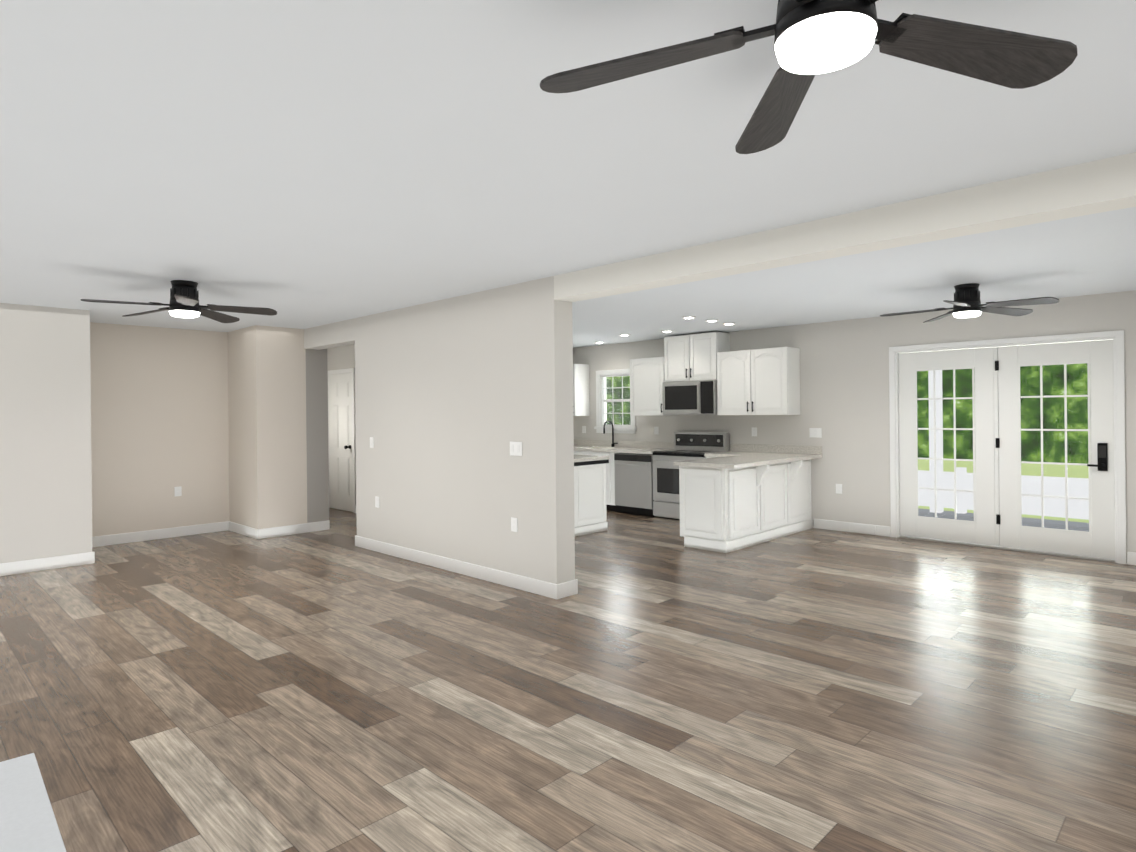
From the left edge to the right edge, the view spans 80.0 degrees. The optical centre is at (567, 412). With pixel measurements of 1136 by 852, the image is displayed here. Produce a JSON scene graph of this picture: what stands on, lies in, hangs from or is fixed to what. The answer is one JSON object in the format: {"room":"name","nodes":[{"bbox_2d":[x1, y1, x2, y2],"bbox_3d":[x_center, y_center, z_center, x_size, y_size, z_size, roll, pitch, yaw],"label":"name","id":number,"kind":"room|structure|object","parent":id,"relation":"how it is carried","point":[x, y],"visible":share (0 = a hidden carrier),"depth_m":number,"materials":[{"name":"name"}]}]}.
{"room":"living room","nodes":[
{"label":"living room","id":0,"kind":"room"},
{"bbox_2d":[0,508,1135,851],"bbox_3d":[-0.734,1.502,3.754,15.500,0.120,11.940,-1,0,44],"label":"floor","id":1,"kind":"structure","parent":0,"point":[652,684],"depth_m":3.40,"materials":[{"name":"brown wood"}]},
{"bbox_2d":[0,753,65,851],"bbox_3d":[-2.315,1.453,1.983,1.294,0.012,1.343,-1,0,44],"label":"mat","id":2,"kind":"object","parent":1,"relation":"on","point":[28,822],"visible":0.93,"depth_m":2.45,"materials":[{"name":"white"}]},
{"bbox_2d":[574,463,577,536],"bbox_3d":[-0.367,1.007,7.824,0.648,0.860,0.697,-1,0,44],"label":"base cabinet","id":3,"kind":"object","parent":1,"relation":"on","point":[575,464],"depth_m":7.83,"materials":[{"name":"white wood"}]},
{"bbox_2d":[574,451,589,454],"bbox_3d":[0.373,0.999,10.368,0.538,0.860,0.634,-1,0,44],"label":"base cabinet","id":4,"kind":"object","parent":1,"relation":"on","point":[575,452],"depth_m":10.08,"materials":[{"name":"white wood"}]},
{"bbox_2d":[578,459,609,535],"bbox_3d":[0.023,1.003,8.221,0.648,0.860,0.656,-1,0,44],"label":"base cabinet","id":5,"kind":"object","parent":1,"relation":"on","point":[593,474],"depth_m":8.05,"materials":[{"name":"white wood"}]},
{"bbox_2d":[574,455,609,462],"bbox_3d":[-0.560,0.582,7.626,0.655,0.085,2.375,-1,0,44],"label":"countertop","id":6,"kind":"structure","parent":5,"relation":"on","point":[576,457],"depth_m":8.19,"materials":[{"name":"beige stone"}]},
{"bbox_2d":[590,451,617,511],"bbox_3d":[0.675,0.996,10.072,0.545,0.860,0.634,-1,0,44],"label":"base cabinet","id":7,"kind":"object","parent":1,"relation":"on","point":[612,469],"depth_m":9.71,"materials":[{"name":"white wood"}]},
{"bbox_2d":[574,447,673,453],"bbox_3d":[0.601,0.546,10.135,2.113,0.040,0.642,-1,0,44],"label":"countertop","id":8,"kind":"structure","parent":7,"relation":"on","point":[638,450],"depth_m":9.78,"materials":[{"name":"beige stone"}]},
{"bbox_2d":[603,420,617,446],"bbox_3d":[0.646,0.319,10.307,0.115,0.412,0.239,-1,0,44],"label":"faucet","id":9,"kind":"object","parent":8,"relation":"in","point":[613,444],"visible":1,"depth_m":10.38,"materials":[{"name":"black metal"}]},
{"bbox_2d":[614,453,655,516],"bbox_3d":[1.089,0.996,9.621,0.662,0.846,0.638,-1,0,44],"label":"dishwasher","id":10,"kind":"object","parent":1,"relation":"on","point":[634,483],"visible":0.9,"depth_m":9.41,"materials":[{"name":"silver metal"}]},
{"bbox_2d":[652,432,728,519],"bbox_3d":[1.628,0.841,9.072,0.822,1.149,0.664,-1,0,44],"label":"range","id":11,"kind":"object","parent":1,"relation":"on","point":[687,446],"visible":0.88,"depth_m":9.04,"materials":[{"name":"silver metal"}]},
{"bbox_2d":[704,455,717,458],"bbox_3d":[2.155,0.981,8.619,0.546,0.860,0.634,-1,0,44],"label":"base cabinet","id":12,"kind":"object","parent":1,"relation":"on","point":[707,456],"depth_m":8.49,"materials":[{"name":"white wood"}]},
{"bbox_2d":[679,467,765,552],"bbox_3d":[1.650,0.987,7.295,0.588,0.860,0.759,-1,0,44],"label":"base cabinet","id":13,"kind":"object","parent":1,"relation":"on","point":[738,497],"depth_m":7.04,"materials":[{"name":"white wood"}]},
{"bbox_2d":[674,451,821,470],"bbox_3d":[2.096,0.532,7.696,0.730,0.040,2.027,-1,0,44],"label":"countertop","id":14,"kind":"structure","parent":13,"relation":"on","point":[763,457],"depth_m":7.39,"materials":[{"name":"beige stone"}]},
{"bbox_2d":[766,463,793,541],"bbox_3d":[2.090,0.982,7.743,0.588,0.860,0.756,-1,0,44],"label":"base cabinet","id":15,"kind":"object","parent":1,"relation":"on","point":[779,493],"depth_m":7.63,"materials":[{"name":"white wood"}]},
{"bbox_2d":[706,451,757,454],"bbox_3d":[2.137,0.531,8.627,0.516,0.040,0.642,-1,0,44],"label":"countertop","id":16,"kind":"structure","parent":15,"relation":"on","point":[727,452],"depth_m":8.54,"materials":[{"name":"beige stone"}]},
{"bbox_2d":[790,459,812,532],"bbox_3d":[2.499,0.978,8.207,0.653,0.860,0.740,-1,0,44],"label":"base cabinet","id":17,"kind":"object","parent":1,"relation":"on","point":[800,472],"depth_m":8.02,"materials":[{"name":"white wood"}]},
{"bbox_2d":[849,523,875,533],"bbox_3d":[3.398,1.340,7.822,0.300,0.093,0.010,-1,0,44],"label":"floor vent","id":18,"kind":"object","parent":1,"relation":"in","point":[868,529],"visible":1,"depth_m":7.82,"materials":[{"name":"white metal"}]},
{"bbox_2d":[0,276,1135,583],"bbox_3d":[-0.747,0.197,3.753,15.500,2.490,11.940,-1,0,44],"label":"wall","id":19,"kind":"structure","parent":0,"point":[110,428],"depth_m":7.02,"materials":[{"name":"paint"}]},
{"bbox_2d":[174,486,181,495],"bbox_3d":[-4.666,0.941,8.098,0.008,0.115,0.075,-1,0,44],"label":"outlet","id":20,"kind":"object","parent":19,"relation":"attached to","point":[177,491],"visible":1,"depth_m":8.10,"materials":[{"name":"white plastic"}]},
{"bbox_2d":[328,368,355,512],"bbox_3d":[-3.456,0.408,10.171,0.880,2.120,0.096,-1,0,44],"label":"hall door","id":21,"kind":"structure","parent":19,"relation":"in","point":[341,443],"depth_m":10.15,"materials":[{"name":"white wood"}]},
{"bbox_2d":[370,437,373,447],"bbox_3d":[-2.076,0.315,7.152,0.075,0.115,0.010,-1,0,44],"label":"light switch","id":22,"kind":"object","parent":19,"relation":"attached to","point":[371,442],"visible":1,"depth_m":7.14,"materials":[{"name":"white plastic"}]},
{"bbox_2d":[375,496,378,507],"bbox_3d":[-1.998,0.934,7.083,0.075,0.115,0.008,-1,0,44],"label":"outlet","id":23,"kind":"object","parent":19,"relation":"attached to","point":[376,501],"visible":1,"depth_m":7.08,"materials":[{"name":"white plastic"}]},
{"bbox_2d":[511,517,517,531],"bbox_3d":[-0.442,0.919,5.556,0.075,0.115,0.008,-1,0,44],"label":"outlet","id":24,"kind":"object","parent":19,"relation":"attached to","point":[514,525],"visible":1,"depth_m":5.55,"materials":[{"name":"white plastic"}]},
{"bbox_2d":[510,441,521,455],"bbox_3d":[-0.427,0.293,5.534,0.150,0.115,0.010,-1,0,44],"label":"light switch","id":25,"kind":"object","parent":19,"relation":"attached to","point":[515,448],"visible":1,"depth_m":5.53,"materials":[{"name":"white plastic"}]},
{"bbox_2d":[0,505,1135,598],"bbox_3d":[-0.717,1.385,3.772,15.100,0.115,11.590,-1,0,44],"label":"baseboard","id":26,"kind":"structure","parent":19,"relation":"attached to","point":[545,588],"depth_m":6.63,"materials":[{"name":"white wood"}]},
{"bbox_2d":[573,364,589,415],"bbox_3d":[0.086,-0.359,10.844,0.396,0.820,0.338,-1,0,44],"label":"upper cabinet","id":27,"kind":"object","parent":19,"relation":"attached to","point":[581,402],"depth_m":10.69,"materials":[{"name":"white wood"}]},
{"bbox_2d":[594,369,636,433],"bbox_3d":[0.760,-0.176,10.475,0.820,0.980,0.170,-1,0,44],"label":"kitchen window","id":28,"kind":"structure","parent":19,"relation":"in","point":[601,406],"depth_m":10.55,"materials":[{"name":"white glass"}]},
{"bbox_2d":[630,356,669,415],"bbox_3d":[1.231,-0.370,9.719,0.613,0.820,0.338,-1,0,44],"label":"upper cabinet","id":29,"kind":"object","parent":19,"relation":"attached to","point":[647,375],"depth_m":9.60,"materials":[{"name":"white wood"}]},
{"bbox_2d":[654,427,658,433],"bbox_3d":[1.293,0.259,9.900,0.075,0.115,0.008,-1,0,44],"label":"outlet","id":30,"kind":"object","parent":19,"relation":"attached to","point":[656,430],"visible":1,"depth_m":9.89,"materials":[{"name":"white plastic"}]},
{"bbox_2d":[664,332,729,381],"bbox_3d":[1.747,-0.741,9.209,0.835,0.628,0.338,-1,0,44],"label":"upper cabinet","id":31,"kind":"object","parent":19,"relation":"attached to","point":[692,357],"depth_m":9.04,"materials":[{"name":"white wood"}]},
{"bbox_2d":[662,380,716,414],"bbox_3d":[1.718,-0.199,9.174,0.818,0.448,0.432,-1,0,44],"label":"microwave oven","id":32,"kind":"object","parent":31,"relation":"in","point":[690,398],"visible":0.94,"depth_m":9.01,"materials":[{"name":"silver metal"}]},
{"bbox_2d":[574,439,821,454],"bbox_3d":[1.561,0.467,9.627,4.197,0.100,0.020,-1,0,44],"label":"backsplash","id":33,"kind":"structure","parent":19,"relation":"attached to","point":[790,449],"depth_m":8.96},
{"bbox_2d":[752,427,756,435],"bbox_3d":[2.421,0.248,8.793,0.075,0.115,0.008,-1,0,44],"label":"outlet","id":34,"kind":"object","parent":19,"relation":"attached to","point":[754,431],"visible":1,"depth_m":8.79,"materials":[{"name":"white plastic"}]},
{"bbox_2d":[717,347,799,414],"bbox_3d":[2.399,-0.382,8.574,0.974,0.820,0.338,-1,0,44],"label":"upper cabinet","id":35,"kind":"object","parent":19,"relation":"attached to","point":[766,381],"depth_m":8.37,"materials":[{"name":"white wood"}]},
{"bbox_2d":[809,428,821,437],"bbox_3d":[3.006,0.242,8.219,0.150,0.115,0.008,-1,0,44],"label":"outlet","id":36,"kind":"object","parent":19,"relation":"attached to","point":[816,432],"visible":1,"depth_m":8.21,"materials":[{"name":"white plastic"}]},
{"bbox_2d":[836,484,841,493],"bbox_3d":[3.212,0.900,8.023,0.075,0.115,0.008,-1,0,44],"label":"outlet","id":37,"kind":"object","parent":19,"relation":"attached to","point":[838,488],"visible":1,"depth_m":8.02,"materials":[{"name":"white plastic"}]},
{"bbox_2d":[554,152,1135,301],"bbox_3d":[1.240,-0.978,4.033,3.580,0.180,0.200,-1,0,44],"label":"header","id":38,"kind":"object","parent":19,"relation":"attached to","point":[1098,186],"visible":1,"depth_m":3.51,"materials":[{"name":"paint"}]},
{"bbox_2d":[889,330,1126,563],"bbox_3d":[4.396,0.321,6.936,2.050,2.135,0.155,-1,0,44],"label":"doors","id":39,"kind":"structure","parent":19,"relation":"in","point":[996,522],"depth_m":6.85,"materials":[{"name":"white wood"}]},
{"bbox_2d":[0,0,1135,347],"bbox_3d":[-0.760,-1.107,3.753,15.500,0.120,11.940,-1,0,44],"label":"ceiling","id":40,"kind":"structure","parent":0,"point":[300,164],"depth_m":2.78,"materials":[{"name":"paint"}]},
{"bbox_2d":[81,280,276,322],"bbox_3d":[-3.038,-0.889,5.275,1.298,0.269,1.262,-1,0,44],"label":"fan","id":41,"kind":"object","parent":40,"relation":"hanging from","point":[184,298],"visible":1,"depth_m":5.29,"materials":[{"name":"black metal"}]},
{"bbox_2d":[682,316,695,318],"bbox_3d":[1.347,-1.063,7.556,0.160,0.013,0.160,-1,0,44],"label":"recessed light","id":42,"kind":"object","parent":40,"relation":"in","point":[687,317],"visible":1,"depth_m":7.51,"materials":[{"name":"white"}]},
{"bbox_2d":[705,319,718,321],"bbox_3d":[1.670,-1.067,7.842,0.160,0.013,0.160,-1,0,44],"label":"recessed light","id":43,"kind":"object","parent":40,"relation":"in","point":[712,320],"visible":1,"depth_m":7.79,"materials":[{"name":"white"}]},
{"bbox_2d":[540,0,1077,153],"bbox_3d":[0.552,-0.925,1.458,1.294,0.269,1.272,-1,0,44],"label":"fan","id":44,"kind":"object","parent":40,"relation":"hanging from","point":[812,38],"visible":1,"depth_m":1.58,"materials":[{"name":"black wood"}]},
{"bbox_2d":[880,283,1059,322],"bbox_3d":[3.399,-0.955,5.751,1.293,0.269,1.273,-1,0,44],"label":"fan","id":45,"kind":"object","parent":40,"relation":"hanging from","point":[966,302],"visible":1,"depth_m":5.72,"materials":[{"name":"black metal"}]},
{"label":"outside","id":46,"kind":"structure","parent":0,"visible":0},
{"bbox_2d":[606,363,1090,463],"bbox_3d":[21.842,-13.297,21.979,120.000,31.000,0.200,-1,0,44],"label":"trees","id":47,"kind":"object","parent":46,"point":[1029,420],"depth_m":26.00,"materials":[{"name":"green plant"}]},
{"bbox_2d":[918,508,1088,531],"bbox_3d":[3.614,1.484,9.682,15.000,0.122,2.608,-1,0,44],"label":"deck","id":48,"kind":"object","parent":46,"point":[1055,524],"depth_m":8.73,"materials":[{"name":"grey wood"}]},
{"bbox_2d":[918,370,1091,519],"bbox_3d":[4.369,-0.100,10.468,15.110,3.026,0.255,-1,0,44],"label":"railing","id":49,"kind":"object","parent":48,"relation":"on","point":[1049,503],"depth_m":9.40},
{"bbox_2d":[918,459,1088,522],"bbox_3d":[24.997,1.920,25.039,120.000,0.100,49.240,-1,0,44],"label":"ground","id":50,"kind":"structure","parent":46,"point":[1076,470],"depth_m":23.22,"materials":[{"name":"green plant"}]}
]}

